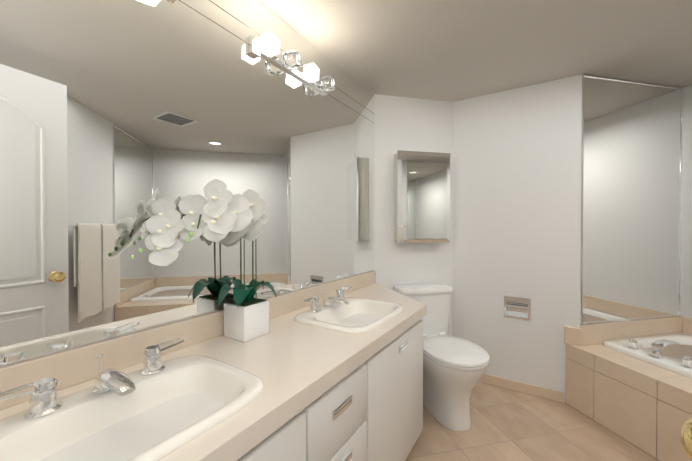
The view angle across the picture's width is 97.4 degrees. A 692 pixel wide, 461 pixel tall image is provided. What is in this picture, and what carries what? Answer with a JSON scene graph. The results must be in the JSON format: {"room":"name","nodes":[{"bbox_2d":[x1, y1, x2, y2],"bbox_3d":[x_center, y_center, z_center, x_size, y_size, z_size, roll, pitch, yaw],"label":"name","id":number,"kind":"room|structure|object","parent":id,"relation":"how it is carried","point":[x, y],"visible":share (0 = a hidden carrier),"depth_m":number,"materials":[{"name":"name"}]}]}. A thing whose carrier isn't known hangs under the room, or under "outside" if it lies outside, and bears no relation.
{"room":"bathroom","nodes":[
{"label":"bathroom","id":0,"kind":"room"},
{"bbox_2d":[0,271,375,409],"bbox_3d":[-0.390,0.378,1.445,0.020,0.100,2.312,0,1,32],"label":"backsplash","id":1,"kind":"structure","parent":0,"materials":[{"name":"stone"}]},
{"bbox_2d":[374,94,452,335],"bbox_3d":[0.552,0.070,2.551,0.776,2.310,0.100,0,1,-13],"label":"wall","id":2,"kind":"structure","parent":0,"point":[412,124],"depth_m":2.48,"materials":[{"name":"white paint"}]},
{"bbox_2d":[394,150,449,242],"bbox_3d":[0.612,-0.264,2.458,0.455,0.720,0.100,0,1,-13],"label":"medicine cabinet mirror","id":3,"kind":"object","parent":2,"relation":"attached to","point":[421,197],"visible":1,"depth_m":2.41,"materials":[{"name":"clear mirror"}]},
{"bbox_2d":[259,0,691,101],"bbox_3d":[1.041,-1.117,0.535,4.000,0.100,5.500,0,1,32],"label":"ceiling","id":4,"kind":"structure","parent":0,"point":[449,50],"depth_m":1.73,"materials":[{"name":"grey paint"}]},
{"bbox_2d":[452,74,581,402],"bbox_3d":[1.305,0.071,2.405,0.865,2.310,0.140,0,1,32],"label":"wall","id":5,"kind":"structure","parent":0,"point":[516,225],"depth_m":2.31,"materials":[{"name":"white paint"}]},
{"bbox_2d":[504,296,530,320],"bbox_3d":[1.326,0.592,2.354,0.179,0.164,0.078,0,1,32],"label":"toilet paper holder","id":6,"kind":"object","parent":5,"relation":"attached to","point":[517,308],"visible":1,"depth_m":2.35,"materials":[{"name":"silver metal"}]},
{"bbox_2d":[479,374,563,402],"bbox_3d":[1.224,1.189,2.377,0.777,0.074,0.013,0,1,32],"label":"baseboard","id":7,"kind":"structure","parent":5,"relation":"attached to","point":[542,392],"depth_m":2.28,"materials":[{"name":"stone"}]},
{"bbox_2d":[405,382,658,460],"bbox_3d":[1.041,1.293,0.557,4.000,0.100,5.500,0,1,32],"label":"floor","id":8,"kind":"structure","parent":0,"point":[509,425],"depth_m":1.82,"materials":[{"name":"tile"}]},
{"bbox_2d":[228,311,426,460],"bbox_3d":[-0.164,0.860,1.294,0.566,0.751,2.292,0,1,32],"label":"bathroom vanity","id":9,"kind":"object","parent":8,"relation":"on","point":[374,411],"depth_m":1.15,"materials":[{"name":"white wood"}]},
{"bbox_2d":[0,283,426,460],"bbox_3d":[-0.158,0.457,1.298,0.572,0.055,2.312,0,1,32],"label":"countertop","id":10,"kind":"structure","parent":9,"relation":"on","point":[307,359],"depth_m":1.00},
{"bbox_2d":[0,337,184,418],"bbox_3d":[-0.597,0.376,0.779,0.166,0.084,0.412,0,1,32],"label":"faucet","id":11,"kind":"object","parent":10,"relation":"on","point":[111,383],"depth_m":0.75,"materials":[{"name":"silver metal"}]},
{"bbox_2d":[0,347,283,460],"bbox_3d":[-0.508,0.500,0.723,0.414,0.163,0.550,0,1,32],"label":"sink","id":12,"kind":"object","parent":10,"relation":"in","point":[146,412],"depth_m":0.76,"materials":[{"name":"white ceramic"}]},
{"bbox_2d":[131,179,276,341],"bbox_3d":[-0.457,0.129,1.089,0.251,0.603,0.504,0,1,32],"label":"orchid","id":13,"kind":"object","parent":10,"relation":"on","point":[222,215],"visible":1,"depth_m":1.03,"materials":[{"name":"white plant"}]},
{"bbox_2d":[304,286,351,311],"bbox_3d":[-0.055,0.368,1.631,0.166,0.084,0.412,0,1,32],"label":"faucet","id":14,"kind":"object","parent":10,"relation":"on","point":[332,303],"depth_m":1.62,"materials":[{"name":"silver metal"}]},
{"bbox_2d":[284,295,411,334],"bbox_3d":[0.034,0.492,1.575,0.414,0.163,0.550,0,1,32],"label":"sink","id":15,"kind":"object","parent":10,"relation":"in","point":[350,314],"depth_m":1.61,"materials":[{"name":"white ceramic"}]},
{"bbox_2d":[393,283,489,430],"bbox_3d":[0.647,0.832,2.183,0.748,0.793,0.734,0,1,32],"label":"toilet","id":16,"kind":"object","parent":8,"relation":"on","point":[454,369],"visible":0.67,"depth_m":1.93,"materials":[{"name":"white ceramic"}]},
{"bbox_2d":[564,316,691,460],"bbox_3d":[2.248,0.949,1.374,1.030,0.571,1.849,0,1,-13],"label":"bathtub","id":17,"kind":"object","parent":8,"relation":"on","point":[630,381],"visible":1,"depth_m":1.86,"materials":[{"name":"tile"}]},
{"bbox_2d":[622,334,691,368],"bbox_3d":[1.928,0.723,1.858,0.312,0.096,0.312,0,1,32],"label":"faucet","id":18,"kind":"object","parent":17,"relation":"on","point":[655,355],"depth_m":1.85,"materials":[{"name":"silver metal"}]},
{"bbox_2d":[580,74,683,324],"bbox_3d":[2.137,0.072,2.277,1.056,2.310,0.100,0,1,-13],"label":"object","id":19,"kind":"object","parent":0,"point":[581,200],"depth_m":2.12,"materials":[{"name":"white paint"}]},
{"bbox_2d":[581,75,682,324],"bbox_3d":[2.090,-0.211,2.207,0.928,1.729,0.010,0,1,-13],"label":"mirror","id":20,"kind":"object","parent":19,"relation":"attached to","point":[632,134],"visible":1,"depth_m":2.20,"materials":[{"name":"clear glass"}]},
{"bbox_2d":[681,85,691,317],"bbox_3d":[2.819,0.080,1.410,0.100,2.310,1.890,0,1,-13],"label":"wall","id":21,"kind":"structure","parent":0,"point":[686,307],"depth_m":2.29,"materials":[{"name":"white paint"}]},
{"bbox_3d":[-0.262,0.151,-0.061,0.965,2.195,0.116,0,1,32],"label":"door frame","id":22,"kind":"structure","parent":0,"visible":0},
{"bbox_2d":[680,418,691,459],"bbox_3d":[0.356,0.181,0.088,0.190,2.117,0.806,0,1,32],"label":"door knob","id":23,"kind":"object","parent":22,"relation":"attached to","point":[686,435],"depth_m":0.41,"materials":[{"name":"gold metal"}]},
{"bbox_3d":[-0.468,0.080,1.434,0.100,2.310,2.418,0,1,32],"label":"mirror","id":24,"kind":"object","parent":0,"visible":0},
{"bbox_2d":[0,0,374,366],"bbox_3d":[-0.356,-0.372,1.417,0.103,1.398,2.312,0,1,32],"label":"vanity mirror","id":25,"kind":"object","parent":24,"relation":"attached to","point":[118,118],"visible":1,"depth_m":1.04,"materials":[{"name":"clear glass"}]},
{"bbox_2d":[249,32,334,94],"bbox_3d":[-0.240,-0.844,1.588,0.097,0.092,0.584,0,1,32],"label":"sconce","id":26,"kind":"object","parent":25,"relation":"attached to","point":[264,50],"depth_m":1.52,"materials":[{"name":"white glass"}]}
]}

